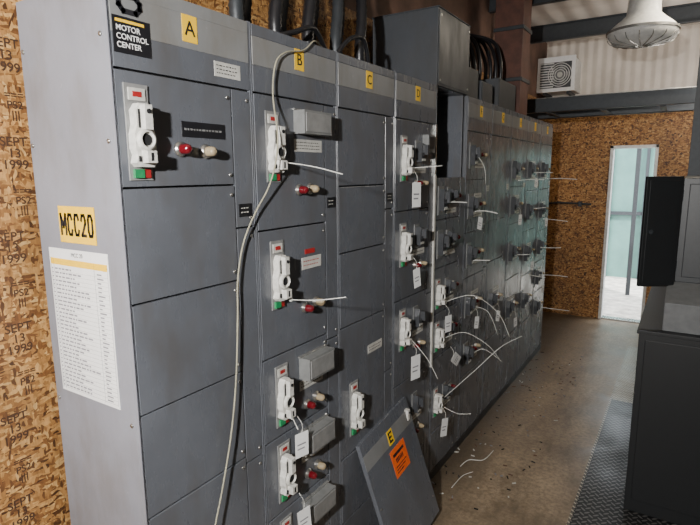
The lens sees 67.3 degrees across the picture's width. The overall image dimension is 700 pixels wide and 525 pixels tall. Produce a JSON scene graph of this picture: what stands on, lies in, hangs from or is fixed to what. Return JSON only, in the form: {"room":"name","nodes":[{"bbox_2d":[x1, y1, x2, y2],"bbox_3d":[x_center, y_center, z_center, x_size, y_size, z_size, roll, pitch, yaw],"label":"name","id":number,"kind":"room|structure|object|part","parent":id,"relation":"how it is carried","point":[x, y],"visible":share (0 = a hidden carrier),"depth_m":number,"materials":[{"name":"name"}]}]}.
{"room":"electrical room","nodes":[
{"label":"electrical room","id":0,"kind":"room"},
{"bbox_2d":[0,0,546,524],"bbox_3d":[-0.157,-0.345,2.886,0.100,3.450,9.930,6,11,32],"label":"wall","id":1,"kind":"structure","parent":0,"point":[49,502],"depth_m":1.60,"materials":[{"name":"brown wood"}]},
{"bbox_2d":[0,37,19,72],"bbox_3d":[-0.962,-0.581,1.469,0.001,0.091,0.074,6,11,32],"label":"stamped text","id":2,"kind":"object","parent":1,"relation":"attached to","point":[4,38],"depth_m":1.48},
{"bbox_2d":[0,231,25,264],"bbox_3d":[-0.980,-0.043,1.527,0.001,0.091,0.074,6,11,32],"label":"stamped text","id":3,"kind":"object","parent":1,"relation":"attached to","point":[20,232],"depth_m":1.53},
{"bbox_2d":[4,92,22,120],"bbox_3d":[-0.956,-0.443,1.501,0.001,0.077,0.050,6,11,32],"label":"stamped text","id":4,"kind":"object","parent":1,"relation":"attached to","point":[8,101],"depth_m":1.50},
{"bbox_2d":[0,136,28,168],"bbox_3d":[-0.963,-0.314,1.511,0.001,0.091,0.074,6,11,32],"label":"stamped text","id":5,"kind":"object","parent":1,"relation":"attached to","point":[14,138],"depth_m":1.51},
{"bbox_2d":[0,409,28,445],"bbox_3d":[-1.003,0.497,1.577,0.001,0.091,0.074,6,11,32],"label":"printed text","id":6,"kind":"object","parent":1,"relation":"attached to","point":[23,411],"depth_m":1.57},
{"bbox_2d":[4,320,32,354],"bbox_3d":[-0.983,0.225,1.564,0.001,0.091,0.074,6,11,32],"label":"printed text","id":7,"kind":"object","parent":1,"relation":"attached to","point":[26,322],"depth_m":1.56},
{"bbox_2d":[11,280,28,307],"bbox_3d":[-0.974,0.095,1.559,0.001,0.077,0.050,6,11,32],"label":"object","id":8,"kind":"structure","parent":1,"relation":"attached to","point":[28,280],"depth_m":1.56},
{"bbox_2d":[8,492,34,524],"bbox_3d":[-1.006,0.764,1.614,0.001,0.091,0.074,6,11,32],"label":"printed text","id":9,"kind":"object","parent":1,"relation":"attached to","point":[24,497],"depth_m":1.61},
{"bbox_2d":[13,189,31,215],"bbox_3d":[-0.957,-0.176,1.543,0.001,0.077,0.050,6,11,32],"label":"stamped text","id":10,"kind":"object","parent":1,"relation":"attached to","point":[17,200],"depth_m":1.54},
{"bbox_2d":[14,455,31,482],"bbox_3d":[-0.997,0.635,1.608,0.001,0.077,0.050,6,11,32],"label":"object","id":11,"kind":"structure","parent":1,"relation":"attached to","point":[22,467],"depth_m":1.61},
{"bbox_2d":[18,367,34,394],"bbox_3d":[-0.977,0.363,1.596,0.001,0.077,0.050,6,11,32],"label":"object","id":12,"kind":"structure","parent":1,"relation":"attached to","point":[33,380],"depth_m":1.59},
{"bbox_2d":[527,86,695,119],"bbox_3d":[2.541,-1.578,5.278,1.710,0.160,0.560,6,11,32],"label":"beam","id":13,"kind":"structure","parent":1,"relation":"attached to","point":[679,99],"depth_m":5.13,"materials":[{"name":"grey metal"}]},
{"bbox_2d":[430,311,638,524],"bbox_3d":[1.104,1.510,2.397,3.060,0.060,9.930,6,11,32],"label":"floor","id":14,"kind":"structure","parent":0,"point":[544,493],"depth_m":3.75,"materials":[{"name":"brown concrete"}]},
{"bbox_2d":[16,0,266,524],"bbox_3d":[-0.580,0.428,1.700,0.452,2.330,0.485,6,11,32],"label":"tall cabinet","id":15,"kind":"object","parent":14,"relation":"on","point":[139,112],"visible":1,"depth_m":1.47,"materials":[{"name":"metal"}]},
{"bbox_3d":[-0.737,-0.101,1.419,0.169,0.100,0.002,6,11,32],"label":"warning plate","id":16,"kind":"part","parent":15,"relation":"part of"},
{"bbox_2d":[248,22,346,524],"bbox_3d":[-0.233,0.367,2.048,0.660,2.330,0.481,6,11,32],"label":"tall cabinet","id":17,"kind":"object","parent":14,"relation":"on","point":[297,217],"visible":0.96,"depth_m":1.92,"materials":[{"name":"grey metal"}]},
{"bbox_2d":[215,40,321,524],"bbox_3d":[-0.131,0.403,1.777,0.344,2.342,0.865,4,11,26],"label":"power cord","id":18,"kind":"object","parent":17,"relation":"hanging from","point":[280,55],"visible":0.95,"depth_m":1.67,"materials":[{"name":"grey rubber"}]},
{"bbox_2d":[228,0,369,62],"bbox_3d":[-0.186,-1.382,2.157,0.319,1.080,1.061,6,11,32],"label":"bundle","id":19,"kind":"object","parent":17,"relation":"attached to","point":[240,9],"visible":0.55,"depth_m":2.11,"materials":[{"name":"metal"}]},
{"bbox_2d":[336,51,394,524],"bbox_3d":[-0.061,0.287,2.505,0.452,2.330,0.481,6,11,32],"label":"tall cabinet","id":20,"kind":"object","parent":14,"relation":"on","point":[365,90],"visible":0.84,"depth_m":2.34,"materials":[{"name":"grey metal"}]},
{"bbox_2d":[355,397,438,524],"bbox_3d":[0.255,1.092,2.629,0.205,0.699,0.558,6,11,32],"label":"panel","id":21,"kind":"object","parent":14,"relation":"on","point":[391,458],"visible":1,"depth_m":2.61,"materials":[{"name":"grey paint"}]},
{"bbox_2d":[392,71,441,473],"bbox_3d":[0.248,0.222,2.875,0.571,2.330,0.481,6,11,32],"label":"tall cabinet","id":22,"kind":"object","parent":14,"relation":"on","point":[415,127],"visible":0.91,"depth_m":2.73,"materials":[{"name":"grey metal"}]},
{"bbox_2d":[429,86,521,479],"bbox_3d":[0.613,0.163,3.210,0.821,2.330,0.481,6,11,32],"label":"tall cabinet","id":23,"kind":"object","parent":14,"relation":"on","point":[451,106],"visible":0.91,"depth_m":3.24,"materials":[{"name":"grey metal"}]},
{"bbox_2d":[372,5,470,94],"bbox_3d":[0.427,-1.202,3.091,0.409,0.399,0.484,6,11,32],"label":"box","id":24,"kind":"object","parent":23,"relation":"on","point":[431,44],"visible":0.94,"depth_m":2.89,"materials":[{"name":"grey paint"}]},
{"bbox_2d":[458,96,497,446],"bbox_3d":[0.795,0.085,3.659,0.641,2.330,0.481,6,11,32],"label":"tall cabinet","id":25,"kind":"object","parent":14,"relation":"on","point":[479,126],"visible":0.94,"depth_m":3.57,"materials":[{"name":"grey metal"}]},
{"bbox_2d":[481,105,511,418],"bbox_3d":[0.985,0.007,4.104,0.476,2.330,0.481,6,11,32],"label":"tall cabinet","id":26,"kind":"object","parent":14,"relation":"on","point":[501,117],"visible":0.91,"depth_m":3.99,"materials":[{"name":"grey metal"}]},
{"bbox_2d":[466,34,515,111],"bbox_3d":[0.875,-1.449,3.830,0.356,0.630,1.170,6,11,32],"label":"boxes","id":27,"kind":"object","parent":26,"relation":"on","point":[496,91],"visible":0.38,"depth_m":3.91,"materials":[{"name":"grey paint"}]},
{"bbox_2d":[432,352,581,509],"bbox_3d":[1.434,1.160,4.229,0.511,0.008,2.970,6,11,32],"label":"debris","id":28,"kind":"object","parent":14,"relation":"on","point":[541,352],"visible":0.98,"depth_m":3.57,"materials":[{"name":"grey"}]},
{"bbox_2d":[500,111,543,396],"bbox_3d":[1.313,-0.056,4.463,0.640,2.330,0.481,6,11,32],"label":"tall cabinet","id":29,"kind":"object","parent":14,"relation":"on","point":[519,134],"visible":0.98,"depth_m":4.37,"materials":[{"name":"grey metal"}]},
{"bbox_2d":[493,0,531,115],"bbox_3d":[1.355,-1.791,4.393,0.250,1.107,0.260,6,11,32],"label":"wooden post","id":30,"kind":"object","parent":29,"relation":"on","point":[512,30],"visible":0.66,"depth_m":4.29,"materials":[{"name":"red wood"}]},
{"bbox_2d":[516,117,552,376],"bbox_3d":[1.556,-0.128,4.875,0.600,2.330,0.481,6,11,32],"label":"tall cabinet","id":31,"kind":"object","parent":14,"relation":"on","point":[534,125],"visible":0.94,"depth_m":4.77,"materials":[{"name":"grey metal"}]},
{"bbox_2d":[529,121,576,361],"bbox_3d":[1.865,-0.194,5.245,0.720,2.330,0.481,6,11,32],"label":"tall cabinet","id":32,"kind":"object","parent":14,"relation":"on","point":[547,128],"visible":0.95,"depth_m":5.15,"materials":[{"name":"grey metal"}]},
{"bbox_2d":[566,346,637,524],"bbox_3d":[2.136,1.385,2.894,1.565,0.006,5.700,6,11,32],"label":"plate","id":33,"kind":"object","parent":14,"relation":"on","point":[623,390],"visible":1,"depth_m":4.59,"materials":[{"name":"grey metal"}]},
{"bbox_2d":[569,399,676,524],"bbox_3d":[1.604,1.454,2.468,1.100,0.008,3.800,6,11,32],"label":"rubber mat","id":34,"kind":"object","parent":33,"relation":"on","point":[600,501],"visible":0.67,"depth_m":3.21,"materials":[{"name":"black rubber"}]},
{"bbox_2d":[624,176,699,524],"bbox_3d":[2.387,0.374,3.307,0.971,1.824,1.870,6,11,32],"label":"tall cabinet","id":35,"kind":"object","parent":34,"relation":"on","point":[663,474],"visible":1,"depth_m":2.77,"materials":[{"name":"black metal"}]},
{"bbox_3d":[1.657,-0.160,2.801,0.190,0.590,0.046,0,10,1],"label":"open door","id":36,"kind":"part","parent":35,"relation":"part of","materials":[{"name":"black paint"}]},
{"bbox_2d":[687,55,699,175],"bbox_3d":[2.886,-0.620,4.376,0.150,3.450,0.152,6,11,32],"label":"steel column","id":37,"kind":"structure","parent":14,"relation":"on","point":[694,157],"depth_m":4.27,"materials":[{"name":"grey metal"}]},
{"bbox_2d":[531,0,699,43],"bbox_3d":[1.081,-1.959,1.804,3.060,0.080,9.930,6,11,32],"label":"ceiling","id":38,"kind":"structure","parent":0,"point":[570,10],"depth_m":5.25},
{"bbox_2d":[488,0,699,43],"bbox_3d":[2.484,-2.215,4.000,2.860,0.171,2.760,6,11,32],"label":"roof beams","id":39,"kind":"structure","parent":38,"relation":"attached to","point":[690,12],"depth_m":5.50,"materials":[{"name":"metal"}]},
{"bbox_2d":[606,0,680,48],"bbox_3d":[2.444,-2.081,4.373,0.552,0.553,0.552,6,11,32],"label":"lamp","id":40,"kind":"object","parent":38,"relation":"hanging from","point":[644,25],"visible":1,"depth_m":4.25,"materials":[{"name":"metal"}]},
{"bbox_3d":[2.444,-2.081,4.373,0.552,0.553,0.552,6,11,32],"label":"stem and rim","id":41,"kind":"part","parent":40,"relation":"part of","materials":[{"name":"metal"}]},
{"bbox_2d":[543,24,699,317],"bbox_3d":[3.728,-0.935,6.188,2.860,3.450,0.100,6,11,32],"label":"wall","id":42,"kind":"structure","parent":0,"point":[581,146],"depth_m":6.49,"materials":[{"name":"brown wood"}]},
{"bbox_2d":[536,55,581,97],"bbox_3d":[2.539,-2.234,6.376,0.422,0.422,0.480,6,11,32],"label":"air conditioner","id":43,"kind":"object","parent":42,"relation":"attached to","point":[561,75],"visible":0.98,"depth_m":6.21,"materials":[{"name":"white metal"}]},
{"bbox_2d":[549,201,590,205],"bbox_3d":[2.758,-0.756,6.748,0.622,0.060,0.059,6,11,32],"label":"conduit","id":44,"kind":"object","parent":42,"relation":"attached to","point":[579,203],"visible":0.7,"depth_m":6.68,"materials":[{"name":"metal"}]},
{"bbox_2d":[598,144,658,323],"bbox_3d":[3.424,-0.336,6.489,0.510,2.170,0.140,6,11,32],"label":"door frame","id":45,"kind":"structure","parent":42,"relation":"attached to","point":[612,151],"depth_m":6.52,"materials":[{"name":"metal"}]},
{"label":"outside","id":46,"kind":"structure","parent":0,"visible":0},
{"bbox_2d":[602,276,642,319],"bbox_3d":[6.123,0.201,10.129,18.000,0.090,8.650,6,11,32],"label":"ground","id":47,"kind":"structure","parent":46,"point":[616,303],"depth_m":7.88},
{"bbox_2d":[605,148,655,279],"bbox_3d":[5.912,-0.804,8.688,13.000,2.380,0.180,6,11,32],"label":"fence","id":48,"kind":"object","parent":47,"relation":"on","point":[624,159],"visible":0.05,"depth_m":9.31,"materials":[{"name":"teal"}]},
{"bbox_2d":[625,148,641,294],"bbox_3d":[4.608,-1.157,7.686,4.600,3.430,0.060,6,11,32],"label":"canopy frame","id":49,"kind":"object","parent":47,"relation":"on","point":[639,150],"visible":0.24,"depth_m":7.95,"materials":[{"name":"metal"}]}
]}

